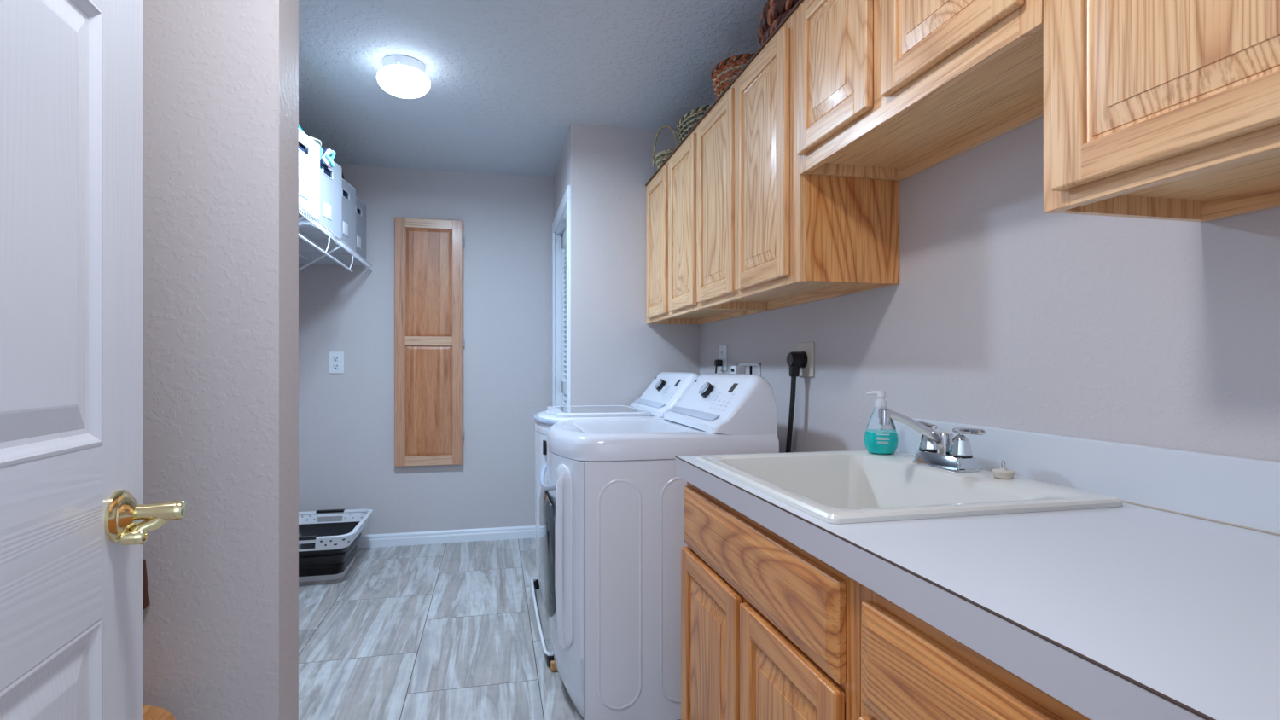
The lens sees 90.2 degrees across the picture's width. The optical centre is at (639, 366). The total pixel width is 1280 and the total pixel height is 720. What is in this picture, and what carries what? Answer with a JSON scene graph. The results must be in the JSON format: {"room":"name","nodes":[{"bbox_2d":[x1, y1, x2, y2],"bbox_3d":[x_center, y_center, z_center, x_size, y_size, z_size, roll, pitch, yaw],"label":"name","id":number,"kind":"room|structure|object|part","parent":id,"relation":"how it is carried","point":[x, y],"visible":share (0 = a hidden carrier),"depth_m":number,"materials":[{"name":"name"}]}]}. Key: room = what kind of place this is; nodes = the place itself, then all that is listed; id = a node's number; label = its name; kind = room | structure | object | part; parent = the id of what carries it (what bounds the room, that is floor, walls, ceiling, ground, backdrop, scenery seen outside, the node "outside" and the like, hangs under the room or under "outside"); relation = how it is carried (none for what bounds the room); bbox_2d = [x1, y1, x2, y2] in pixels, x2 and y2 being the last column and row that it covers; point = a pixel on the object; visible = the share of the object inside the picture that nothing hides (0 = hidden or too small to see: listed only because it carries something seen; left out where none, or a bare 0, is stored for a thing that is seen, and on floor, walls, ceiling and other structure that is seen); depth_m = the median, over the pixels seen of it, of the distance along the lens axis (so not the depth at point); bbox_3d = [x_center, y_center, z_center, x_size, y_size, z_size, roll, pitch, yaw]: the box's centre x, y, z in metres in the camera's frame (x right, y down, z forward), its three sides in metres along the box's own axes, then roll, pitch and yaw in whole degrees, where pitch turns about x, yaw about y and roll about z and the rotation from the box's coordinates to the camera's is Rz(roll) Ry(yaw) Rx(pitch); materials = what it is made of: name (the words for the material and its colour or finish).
{"room":"laundry room","nodes":[
{"label":"laundry room","id":0,"kind":"room"},
{"bbox_2d":[143,0,298,719],"bbox_3d":[-1.190,-0.066,1.177,0.989,2.440,0.127,0,0,-13],"label":"wall partition","id":1,"kind":"structure","parent":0,"point":[221,77],"depth_m":1.20,"materials":[{"name":"grey paint"}]},
{"bbox_2d":[143,559,150,610],"bbox_3d":[-0.971,0.409,1.151,0.144,0.110,0.021,0,0,-13],"label":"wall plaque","id":2,"kind":"object","parent":1,"relation":"attached to","point":[146,596],"visible":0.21,"depth_m":1.17,"materials":[{"name":"brown wood"}]},
{"bbox_2d":[298,163,553,535],"bbox_3d":[-0.954,-0.066,4.326,2.620,2.440,0.120,0,0,-13],"label":"wall","id":3,"kind":"structure","parent":0,"point":[346,420],"depth_m":4.18,"materials":[{"name":"grey paint"}]},
{"bbox_2d":[328,351,343,373],"bbox_3d":[-1.921,-0.027,4.037,0.088,0.138,0.011,0,0,-13],"label":"wall outlet","id":4,"kind":"object","parent":3,"relation":"attached to","point":[335,358],"visible":1,"depth_m":4.03,"materials":[{"name":"white plastic"}]},
{"bbox_2d":[332,363,338,369],"bbox_3d":[-1.921,-0.003,4.034,0.034,0.034,0.004,0,0,-13],"label":"receptacle","id":5,"kind":"object","parent":4,"relation":"attached to","point":[335,366],"depth_m":4.03,"materials":[{"name":"white plastic"}]},
{"bbox_2d":[332,355,338,360],"bbox_3d":[-1.921,-0.053,4.034,0.034,0.034,0.004,0,0,-13],"label":"receptacle","id":6,"kind":"object","parent":4,"relation":"attached to","point":[334,357],"depth_m":4.03,"materials":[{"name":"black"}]},
{"bbox_2d":[394,216,464,466],"bbox_3d":[-1.365,-0.160,4.146,0.428,1.597,0.043,0,0,-13],"label":"cabinet","id":7,"kind":"object","parent":3,"relation":"attached to","point":[429,340],"visible":1,"depth_m":4.13,"materials":[{"name":"brown wood"}]},
{"bbox_3d":[-1.367,-0.546,4.133,0.295,0.706,0.006,0,0,-13],"label":"door panel","id":8,"kind":"part","parent":7,"relation":"part of","materials":[{"name":"brown wood"}]},
{"bbox_3d":[-1.367,0.221,4.133,0.295,0.719,0.006,0,0,-13],"label":"door panel","id":9,"kind":"part","parent":7,"relation":"part of","materials":[{"name":"brown wood"}]},
{"bbox_2d":[356,525,535,548],"bbox_3d":[-1.409,1.114,4.153,1.654,0.080,0.014,0,0,-13],"label":"baseboard","id":10,"kind":"structure","parent":3,"relation":"attached to","point":[528,532],"depth_m":4.18,"materials":[{"name":"white paint"}]},
{"bbox_2d":[298,537,680,719],"bbox_3d":[-0.413,1.194,1.239,2.950,0.080,6.600,0,0,-13],"label":"floor","id":11,"kind":"structure","parent":0,"point":[450,631],"depth_m":2.69,"materials":[{"name":"tile"}]},
{"bbox_2d":[143,705,176,719],"bbox_3d":[-0.905,0.881,1.013,0.280,0.548,0.280,0,0,-13],"label":"wooden stool","id":12,"kind":"object","parent":11,"relation":"on","point":[150,712],"visible":0.38,"depth_m":1.12,"materials":[{"name":"brown wood"}]},
{"bbox_2d":[298,508,372,581],"bbox_3d":[-1.822,1.014,3.593,0.506,0.279,0.670,0,0,-13],"label":"laundry basket","id":13,"kind":"object","parent":11,"relation":"on","point":[327,550],"visible":0.64,"depth_m":3.46,"materials":[{"name":"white plastic"}]},
{"bbox_3d":[-1.750,0.883,3.281,0.163,0.016,0.030,0,0,-13],"label":"handle","id":14,"kind":"part","parent":13,"relation":"part of","materials":[{"name":"black plastic"}]},
{"bbox_3d":[-1.893,0.883,3.905,0.163,0.016,0.030,0,0,-13],"label":"handle","id":15,"kind":"part","parent":13,"relation":"part of","materials":[{"name":"black plastic"}]},
{"bbox_2d":[530,577,554,667],"bbox_3d":[-0.411,1.121,2.881,0.123,0.060,0.909,0,0,-13],"label":"pan","id":16,"kind":"object","parent":11,"relation":"on","point":[549,656],"visible":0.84,"depth_m":2.72,"materials":[{"name":"white plastic"}]},
{"bbox_2d":[550,660,558,671],"bbox_3d":[-0.308,1.136,2.429,0.062,0.036,0.022,0,0,-13],"label":"wood block","id":17,"kind":"object","parent":11,"relation":"on","point":[553,667],"visible":0.44,"depth_m":2.42,"materials":[{"name":"brown wood"}]},
{"bbox_2d":[533,372,699,596],"bbox_3d":[-0.130,0.590,3.053,0.748,1.128,0.674,0,0,-13],"label":"washing machine","id":18,"kind":"object","parent":11,"relation":"on","point":[665,392],"visible":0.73,"depth_m":2.88,"materials":[{"name":"white metal"}]},
{"bbox_3d":[-0.434,0.239,2.982,0.123,0.026,0.662,0,0,-13],"label":"trim","id":19,"kind":"part","parent":18,"relation":"part of","materials":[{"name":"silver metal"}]},
{"bbox_3d":[-0.209,0.210,3.034,0.428,0.020,0.572,0,0,-13],"label":"lid","id":20,"kind":"part","parent":18,"relation":"part of","materials":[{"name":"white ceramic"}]},
{"bbox_3d":[-0.205,0.202,3.035,0.354,0.002,0.496,0,0,-13],"label":"lid glass","id":21,"kind":"part","parent":18,"relation":"part of","materials":[{"name":"grey"}]},
{"bbox_3d":[0.101,0.091,3.111,0.061,0.066,0.066,0,0,-13],"label":"control knob","id":22,"kind":"part","parent":18,"relation":"part of","materials":[{"name":"black plastic"}]},
{"bbox_2d":[539,372,779,719],"bbox_3d":[0.016,0.590,2.379,0.767,1.128,0.682,0,0,-13],"label":"dryer","id":23,"kind":"object","parent":11,"relation":"on","point":[611,503],"visible":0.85,"depth_m":2.04,"materials":[{"name":"white metal"}]},
{"bbox_3d":[-0.331,0.407,2.289,0.049,0.053,0.446,0,0,-13],"label":"door trim","id":24,"kind":"part","parent":23,"relation":"part of","materials":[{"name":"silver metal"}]},
{"bbox_3d":[-0.300,0.614,2.307,0.041,0.590,0.580,0,0,-13],"label":"door","id":25,"kind":"part","parent":23,"relation":"part of","materials":[{"name":"white metal"}]},
{"bbox_3d":[-0.063,0.719,2.015,0.144,0.730,0.002,0,0,-13],"label":"embossed panel","id":26,"kind":"part","parent":23,"relation":"part of","materials":[{"name":"white metal"}]},
{"bbox_3d":[0.134,0.719,2.061,0.144,0.730,0.002,0,0,-13],"label":"embossed panel","id":27,"kind":"part","parent":23,"relation":"part of","materials":[{"name":"white metal"}]},
{"bbox_3d":[0.256,0.091,2.439,0.061,0.066,0.066,0,0,-13],"label":"control knob","id":28,"kind":"part","parent":23,"relation":"part of","materials":[{"name":"silver metal"}]},
{"bbox_2d":[680,481,861,719],"bbox_3d":[0.498,0.721,1.357,0.620,0.866,0.818,0,0,-13],"label":"base cabinet","id":29,"kind":"object","parent":11,"relation":"on","point":[770,630],"visible":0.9,"depth_m":1.20,"materials":[{"name":"orange wood"}]},
{"bbox_3d":[0.155,0.750,1.492,0.010,0.465,0.294,0,0,-13],"label":"door panel","id":30,"kind":"part","parent":29,"relation":"part of","materials":[{"name":"orange wood"}]},
{"bbox_3d":[0.159,0.750,1.493,0.019,0.557,0.386,0,0,-13],"label":"door","id":31,"kind":"part","parent":29,"relation":"part of","materials":[{"name":"orange wood"}]},
{"bbox_3d":[0.245,0.750,1.101,0.010,0.465,0.273,0,0,-13],"label":"door panel","id":32,"kind":"part","parent":29,"relation":"part of","materials":[{"name":"orange wood"}]},
{"bbox_3d":[0.249,0.750,1.102,0.019,0.557,0.365,0,0,-13],"label":"door","id":33,"kind":"part","parent":29,"relation":"part of","materials":[{"name":"orange wood"}]},
{"bbox_2d":[674,417,1279,719],"bbox_3d":[0.560,0.212,1.096,0.634,0.151,1.402,0,0,-13],"label":"countertop","id":34,"kind":"structure","parent":29,"relation":"on","point":[1163,604],"depth_m":0.77,"materials":[{"name":"white laminate"}]},
{"bbox_2d":[695,450,1122,523],"bbox_3d":[0.487,0.364,1.364,0.560,0.278,0.680,0,0,-13],"label":"utility sink","id":35,"kind":"object","parent":34,"relation":"in","point":[843,486],"visible":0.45,"depth_m":1.42,"materials":[{"name":"white ceramic"}]},
{"bbox_2d":[863,390,898,454],"bbox_3d":[0.628,0.144,1.663,0.085,0.163,0.085,0,0,-13],"label":"soap bottle","id":36,"kind":"object","parent":35,"relation":"on","point":[879,439],"visible":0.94,"depth_m":1.64,"materials":[{"name":"teal plastic"}]},
{"bbox_2d":[878,407,985,472],"bbox_3d":[0.660,0.158,1.455,0.211,0.134,0.196,0,0,23],"label":"faucet","id":37,"kind":"object","parent":35,"relation":"on","point":[943,450],"visible":1,"depth_m":1.41,"materials":[{"name":"silver metal"}]},
{"bbox_3d":[0.617,0.135,1.427,0.148,0.084,0.024,0,0,-13],"label":"spout","id":38,"kind":"part","parent":37,"relation":"part of","materials":[{"name":"silver metal"}]},
{"bbox_3d":[0.673,0.138,1.514,0.031,0.015,0.091,0,0,-13],"label":"lever","id":39,"kind":"part","parent":37,"relation":"part of","materials":[{"name":"silver metal"}]},
{"bbox_3d":[0.678,0.169,1.493,0.045,0.053,0.043,0,0,-13],"label":"handle","id":40,"kind":"part","parent":37,"relation":"part of","materials":[{"name":"silver metal"}]},
{"bbox_3d":[0.701,0.169,1.393,0.045,0.053,0.043,0,0,-13],"label":"handle","id":41,"kind":"part","parent":37,"relation":"part of","materials":[{"name":"silver metal"}]},
{"bbox_3d":[0.706,0.138,1.372,0.031,0.015,0.091,0,0,-13],"label":"lever","id":42,"kind":"part","parent":37,"relation":"part of","materials":[{"name":"silver metal"}]},
{"bbox_2d":[991,460,1015,478],"bbox_3d":[0.738,0.208,1.296,0.041,0.036,0.041,0,0,-13],"label":"stopper","id":43,"kind":"object","parent":35,"relation":"on","point":[1002,473],"visible":1,"depth_m":1.28,"materials":[{"name":"beige plastic"}]},
{"bbox_2d":[858,584,1090,719],"bbox_3d":[0.653,0.721,0.686,0.620,0.866,0.555,0,0,-13],"label":"base cabinet","id":44,"kind":"object","parent":11,"relation":"on","point":[911,670],"visible":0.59,"depth_m":0.73,"materials":[{"name":"orange wood"}]},
{"bbox_3d":[0.331,0.750,0.745,0.019,0.557,0.248,0,0,-13],"label":"door","id":45,"kind":"part","parent":44,"relation":"part of","materials":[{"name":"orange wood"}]},
{"bbox_2d":[298,0,767,178],"bbox_3d":[-0.648,-1.336,2.262,2.950,0.100,4.500,0,0,-13],"label":"ceiling","id":46,"kind":"structure","parent":0,"point":[509,79],"depth_m":2.75,"materials":[{"name":"white paint"}]},
{"bbox_2d":[376,54,430,98],"bbox_3d":[-1.004,-1.222,2.714,0.216,0.128,0.216,0,0,-13],"label":"ceiling light","id":47,"kind":"object","parent":46,"relation":"attached to","point":[401,76],"visible":1,"depth_m":2.65,"materials":[{"name":"white glass"}]},
{"bbox_2d":[553,122,699,406],"bbox_3d":[-0.130,-0.066,3.934,0.710,2.440,1.013,0,0,-13],"label":"wall","id":48,"kind":"structure","parent":0,"point":[616,356],"depth_m":3.41,"materials":[{"name":"grey paint"}]},
{"bbox_2d":[552,185,570,406],"bbox_3d":[-0.431,0.097,3.846,0.116,2.115,0.951,0,0,-13],"label":"trim","id":49,"kind":"structure","parent":48,"relation":"attached to","point":[562,218],"depth_m":4.24,"materials":[{"name":"white paint"}]},
{"bbox_2d":[562,226,566,406],"bbox_3d":[-0.416,0.134,3.861,0.030,2.020,0.788,0,0,-13],"label":"door","id":50,"kind":"structure","parent":48,"relation":"in","point":[564,235],"depth_m":4.19,"materials":[{"name":"white paint"}]},
{"bbox_2d":[699,116,1279,461],"bbox_3d":[0.726,-0.066,2.064,0.120,2.440,3.217,0,0,-13],"label":"wall","id":51,"kind":"structure","parent":0,"point":[1003,311],"depth_m":1.34,"materials":[{"name":"grey paint"}]},
{"bbox_2d":[645,122,767,325],"bbox_3d":[0.274,-0.608,3.036,0.325,0.753,0.910,0,0,-13],"label":"upper cabinet","id":52,"kind":"object","parent":51,"relation":"attached to","point":[671,192],"visible":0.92,"depth_m":2.89,"materials":[{"name":"brown wood"}]},
{"bbox_3d":[0.080,-0.600,3.180,0.010,0.600,0.281,0,0,-13],"label":"door panel","id":53,"kind":"part","parent":52,"relation":"part of","materials":[{"name":"brown wood"}]},
{"bbox_3d":[0.084,-0.600,3.181,0.019,0.692,0.373,0,0,-13],"label":"door","id":54,"kind":"part","parent":52,"relation":"part of","materials":[{"name":"brown wood"}]},
{"bbox_2d":[652,125,678,169],"bbox_3d":[0.163,-1.106,3.218,0.174,0.261,0.216,0,0,-13],"label":"basket","id":55,"kind":"object","parent":52,"relation":"on","point":[659,159],"visible":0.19,"depth_m":3.21,"materials":[{"name":"wicker"}]},
{"bbox_3d":[0.145,-0.604,3.006,0.019,0.745,0.910,0,0,-13],"label":"frame","id":56,"kind":"part","parent":52,"relation":"part of","materials":[{"name":"brown wood"}]},
{"bbox_3d":[0.176,-0.600,2.760,0.010,0.600,0.284,0,0,-13],"label":"door panel","id":57,"kind":"part","parent":52,"relation":"part of","materials":[{"name":"brown wood"}]},
{"bbox_3d":[0.180,-0.600,2.761,0.019,0.692,0.376,0,0,-13],"label":"door","id":58,"kind":"part","parent":52,"relation":"part of","materials":[{"name":"brown wood"}]},
{"bbox_2d":[676,104,711,142],"bbox_3d":[0.290,-1.044,2.889,0.246,0.137,0.402,0,0,-13],"label":"wicker basket","id":59,"kind":"object","parent":52,"relation":"on","point":[682,122],"visible":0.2,"depth_m":2.79,"materials":[{"name":"wicker"}]},
{"bbox_3d":[0.284,-0.269,3.038,0.269,0.012,0.884,0,0,-13],"label":"panel","id":60,"kind":"part","parent":52,"relation":"part of","materials":[{"name":"brown wood"}]},
{"bbox_3d":[0.423,-0.262,3.070,0.017,0.062,0.884,0,0,-13],"label":"hanging rail","id":61,"kind":"part","parent":52,"relation":"part of","materials":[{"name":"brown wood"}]},
{"bbox_2d":[714,359,722,373],"bbox_3d":[0.384,0.459,3.155,0.036,0.990,0.050,0,0,-13],"label":"cord","id":62,"kind":"object","parent":51,"relation":"attached to","point":[718,363],"visible":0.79,"depth_m":3.13,"materials":[{"name":"black plastic"}]},
{"bbox_2d":[719,344,727,371],"bbox_3d":[0.409,-0.044,3.152,0.011,0.127,0.100,0,0,-13],"label":"wall outlet","id":63,"kind":"object","parent":51,"relation":"attached to","point":[723,349],"visible":0.91,"depth_m":3.13,"materials":[{"name":"white plastic"}]},
{"bbox_2d":[730,362,761,376],"bbox_3d":[0.461,0.081,2.835,0.052,0.197,0.260,0,0,-13],"label":"box","id":64,"kind":"object","parent":51,"relation":"attached to","point":[741,368],"visible":0.34,"depth_m":2.85,"materials":[{"name":"white plastic"}]},
{"bbox_2d":[785,351,805,453],"bbox_3d":[0.559,0.449,2.346,0.053,1.010,0.102,0,0,-13],"label":"cord","id":65,"kind":"object","parent":51,"relation":"attached to","point":[795,360],"visible":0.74,"depth_m":2.32,"materials":[{"name":"black plastic"}]},
{"bbox_3d":[0.548,0.491,2.355,0.022,0.925,0.086,0,0,-29],"label":"cord","id":66,"kind":"part","parent":65,"relation":"part of","materials":[{"name":"black plastic"}]},
{"bbox_2d":[696,1,899,310],"bbox_3d":[0.473,-0.608,2.171,0.325,0.753,0.860,0,0,-13],"label":"upper cabinet","id":67,"kind":"object","parent":51,"relation":"attached to","point":[770,235],"visible":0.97,"depth_m":1.87,"materials":[{"name":"brown wood"}]},
{"bbox_3d":[0.271,-0.600,2.348,0.010,0.600,0.290,0,0,-13],"label":"door panel","id":68,"kind":"part","parent":67,"relation":"part of","materials":[{"name":"brown wood"}]},
{"bbox_3d":[0.275,-0.600,2.348,0.019,0.692,0.382,0,0,-13],"label":"door","id":69,"kind":"part","parent":67,"relation":"part of","materials":[{"name":"brown wood"}]},
{"bbox_2d":[710,52,754,98],"bbox_3d":[0.396,-1.053,2.430,0.246,0.155,0.281,0,0,-17],"label":"wicker basket","id":70,"kind":"object","parent":67,"relation":"on","point":[718,88],"visible":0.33,"depth_m":2.35,"materials":[{"name":"orange wicker"}]},
{"bbox_3d":[0.343,-0.604,2.141,0.019,0.745,0.860,0,0,-13],"label":"frame","id":71,"kind":"part","parent":67,"relation":"part of","materials":[{"name":"brown wood"}]},
{"bbox_3d":[0.362,-0.600,1.952,0.010,0.600,0.278,0,0,-13],"label":"door panel","id":72,"kind":"part","parent":67,"relation":"part of","materials":[{"name":"brown wood"}]},
{"bbox_3d":[0.366,-0.600,1.953,0.019,0.692,0.370,0,0,-13],"label":"door","id":73,"kind":"part","parent":67,"relation":"part of","materials":[{"name":"brown wood"}]},
{"bbox_2d":[757,0,798,45],"bbox_3d":[0.532,-1.065,1.948,0.323,0.177,0.427,0,0,-13],"label":"wicker basket","id":74,"kind":"object","parent":67,"relation":"on","point":[773,12],"visible":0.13,"depth_m":1.90,"materials":[{"name":"brown wicker"}]},
{"bbox_3d":[0.483,-0.269,2.174,0.269,0.012,0.834,0,0,-13],"label":"panel","id":75,"kind":"part","parent":67,"relation":"part of","materials":[{"name":"brown wood"}]},
{"bbox_3d":[0.622,-0.262,2.205,0.017,0.062,0.834,0,0,-13],"label":"hanging rail","id":76,"kind":"part","parent":67,"relation":"part of","materials":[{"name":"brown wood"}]},
{"bbox_2d":[797,342,814,377],"bbox_3d":[0.600,-0.026,2.319,0.012,0.124,0.120,0,0,-13],"label":"wall outlet","id":77,"kind":"object","parent":51,"relation":"attached to","point":[807,370],"visible":0.76,"depth_m":2.30,"materials":[{"name":"beige plastic"}]},
{"bbox_2d":[802,351,807,368],"bbox_3d":[0.595,-0.026,2.327,0.006,0.062,0.062,0,0,-13],"label":"receptacle","id":78,"kind":"object","parent":77,"relation":"attached to","point":[805,352],"depth_m":2.30,"materials":[{"name":"black"}]},
{"bbox_2d":[797,0,1043,180],"bbox_3d":[0.657,-0.751,1.372,0.325,0.466,0.777,0,0,-13],"label":"upper cabinet","id":79,"kind":"object","parent":51,"relation":"attached to","point":[887,90],"visible":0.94,"depth_m":1.38,"materials":[{"name":"brown wood"}]},
{"bbox_3d":[0.457,-0.754,1.539,0.010,0.292,0.234,0,0,-13],"label":"door panel","id":80,"kind":"part","parent":79,"relation":"part of","materials":[{"name":"brown wood"}]},
{"bbox_3d":[0.461,-0.754,1.540,0.019,0.384,0.326,0,0,-13],"label":"door","id":81,"kind":"part","parent":79,"relation":"part of","materials":[{"name":"brown wood"}]},
{"bbox_3d":[0.667,-0.556,1.374,0.269,0.012,0.751,0,0,-13],"label":"panel","id":82,"kind":"part","parent":79,"relation":"part of","materials":[{"name":"brown wood"}]},
{"bbox_3d":[0.545,-0.754,1.159,0.010,0.292,0.262,0,0,-13],"label":"door panel","id":83,"kind":"part","parent":79,"relation":"part of","materials":[{"name":"brown wood"}]},
{"bbox_3d":[0.549,-0.754,1.159,0.019,0.384,0.354,0,0,-13],"label":"door","id":84,"kind":"part","parent":79,"relation":"part of","materials":[{"name":"brown wood"}]},
{"bbox_3d":[0.806,-0.549,1.406,0.017,0.062,0.751,0,0,-13],"label":"hanging rail","id":85,"kind":"part","parent":79,"relation":"part of","materials":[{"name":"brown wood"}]},
{"bbox_2d":[892,417,1279,534],"bbox_3d":[0.861,0.189,1.163,0.019,0.103,1.398,0,0,-13],"label":"backsplash","id":86,"kind":"structure","parent":51,"relation":"attached to","point":[1244,491],"depth_m":1.10,"materials":[{"name":"white laminate"}]},
{"bbox_2d":[1043,0,1279,221],"bbox_3d":[0.806,-0.608,0.721,0.325,0.753,0.554,0,0,-13],"label":"upper cabinet","id":87,"kind":"object","parent":51,"relation":"attached to","point":[1154,109],"visible":1,"depth_m":0.81,"materials":[{"name":"brown wood"}]},
{"bbox_3d":[0.655,-0.600,0.679,0.010,0.600,0.414,0,0,-13],"label":"door panel","id":88,"kind":"part","parent":87,"relation":"part of","materials":[{"name":"brown wood"}]},
{"bbox_3d":[0.816,-0.269,0.723,0.269,0.012,0.528,0,0,-13],"label":"panel","id":89,"kind":"part","parent":87,"relation":"part of","materials":[{"name":"brown wood"}]},
{"bbox_3d":[0.956,-0.262,0.755,0.017,0.062,0.528,0,0,-13],"label":"hanging rail","id":90,"kind":"part","parent":87,"relation":"part of","materials":[{"name":"brown wood"}]},
{"bbox_3d":[-1.965,-0.066,2.610,0.120,2.440,3.013,0,0,-13],"label":"wall","id":91,"kind":"structure","parent":0,"visible":0},
{"bbox_2d":[298,203,372,272],"bbox_3d":[-1.641,-0.473,2.624,0.516,0.354,2.881,0,0,-13],"label":"wire shelf","id":92,"kind":"object","parent":91,"relation":"attached to","point":[315,244],"visible":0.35,"depth_m":3.34,"materials":[{"name":"white metal"}]},
{"bbox_2d":[298,128,319,220],"bbox_3d":[-1.577,-0.817,2.656,0.345,0.334,0.333,0,0,-4],"label":"storage bin","id":93,"kind":"object","parent":92,"relation":"on","point":[309,150],"visible":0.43,"depth_m":2.73,"materials":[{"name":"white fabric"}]},
{"bbox_3d":[-1.407,-0.913,2.667,0.006,0.041,0.109,0,0,-4],"label":"handle hole trim","id":94,"kind":"part","parent":93,"relation":"part of","materials":[{"name":"white plastic"}]},
{"bbox_2d":[309,136,321,147],"bbox_3d":[-1.481,-1.008,2.843,0.108,0.028,0.135,0,0,-13],"label":"cloth","id":95,"kind":"object","parent":93,"relation":"on","point":[317,141],"visible":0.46,"depth_m":2.85,"materials":[{"name":"beige fabric"}]},
{"bbox_2d":[298,161,341,238],"bbox_3d":[-1.674,-0.833,3.067,0.345,0.365,0.333,0,0,-3],"label":"storage bin","id":96,"kind":"object","parent":92,"relation":"on","point":[330,178],"visible":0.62,"depth_m":3.12,"materials":[{"name":"white plastic"}]},
{"bbox_2d":[320,147,335,168],"bbox_3d":[-1.429,-0.942,2.881,0.096,0.090,0.075,0,0,-13],"label":"patterned scarf","id":97,"kind":"object","parent":96,"relation":"in","point":[326,162],"visible":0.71,"depth_m":2.87,"materials":[{"name":"teal fabric"}]},
{"bbox_3d":[-1.505,-0.938,3.076,0.006,0.045,0.109,0,0,-3],"label":"handle hole trim","id":98,"kind":"part","parent":96,"relation":"part of","materials":[{"name":"white plastic"}]},
{"bbox_3d":[-1.348,-0.575,2.440,0.027,0.086,2.360,0,0,-13],"label":"hang rod","id":99,"kind":"part","parent":92,"relation":"part of","materials":[{"name":"white metal"}]},
{"bbox_2d":[300,177,355,252],"bbox_3d":[-1.771,-0.833,3.457,0.345,0.365,0.333,0,0,-6],"label":"storage bin","id":100,"kind":"object","parent":92,"relation":"on","point":[348,192],"visible":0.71,"depth_m":3.52,"materials":[{"name":"white plastic"}]},
{"bbox_3d":[-1.602,-0.938,3.474,0.006,0.045,0.109,0,0,-6],"label":"handle hole trim","id":101,"kind":"part","parent":100,"relation":"part of","materials":[{"name":"white plastic"}]},
{"bbox_2d":[298,196,366,263],"bbox_3d":[-1.862,-0.833,3.823,0.345,0.365,0.333,0,0,-8],"label":"storage bin","id":102,"kind":"object","parent":92,"relation":"on","point":[360,206],"visible":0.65,"depth_m":3.88,"materials":[{"name":"white plastic"}]},
{"bbox_3d":[0.040,-0.066,0.184,2.300,2.440,0.140,0,0,-13],"label":"wall","id":103,"kind":"structure","parent":0,"visible":0},
{"bbox_2d":[0,0,187,719],"bbox_3d":[-0.569,0.131,0.531,0.109,2.030,0.785,0,0,-16],"label":"door","id":104,"kind":"structure","parent":103,"relation":"in","point":[73,531],"depth_m":0.73,"materials":[{"name":"white"}]},
{"bbox_3d":[-0.634,-0.172,0.674,0.008,0.535,0.237,0,0,-16],"label":"panel","id":105,"kind":"part","parent":104,"relation":"part of","materials":[{"name":"white"}]},
{"bbox_3d":[-0.634,0.619,0.674,0.008,0.615,0.237,0,0,-16],"label":"panel","id":106,"kind":"part","parent":104,"relation":"part of","materials":[{"name":"white wood"}]},
{"bbox_3d":[-0.665,0.193,0.829,0.022,0.067,0.067,0,0,-16],"label":"handle","id":107,"kind":"part","parent":104,"relation":"part of","materials":[{"name":"gold metal"}]},
{"bbox_3d":[-0.635,0.203,0.836,0.064,0.053,0.032,0,0,-16],"label":"lever","id":108,"kind":"part","parent":104,"relation":"part of","materials":[{"name":"gold metal"}]}
]}

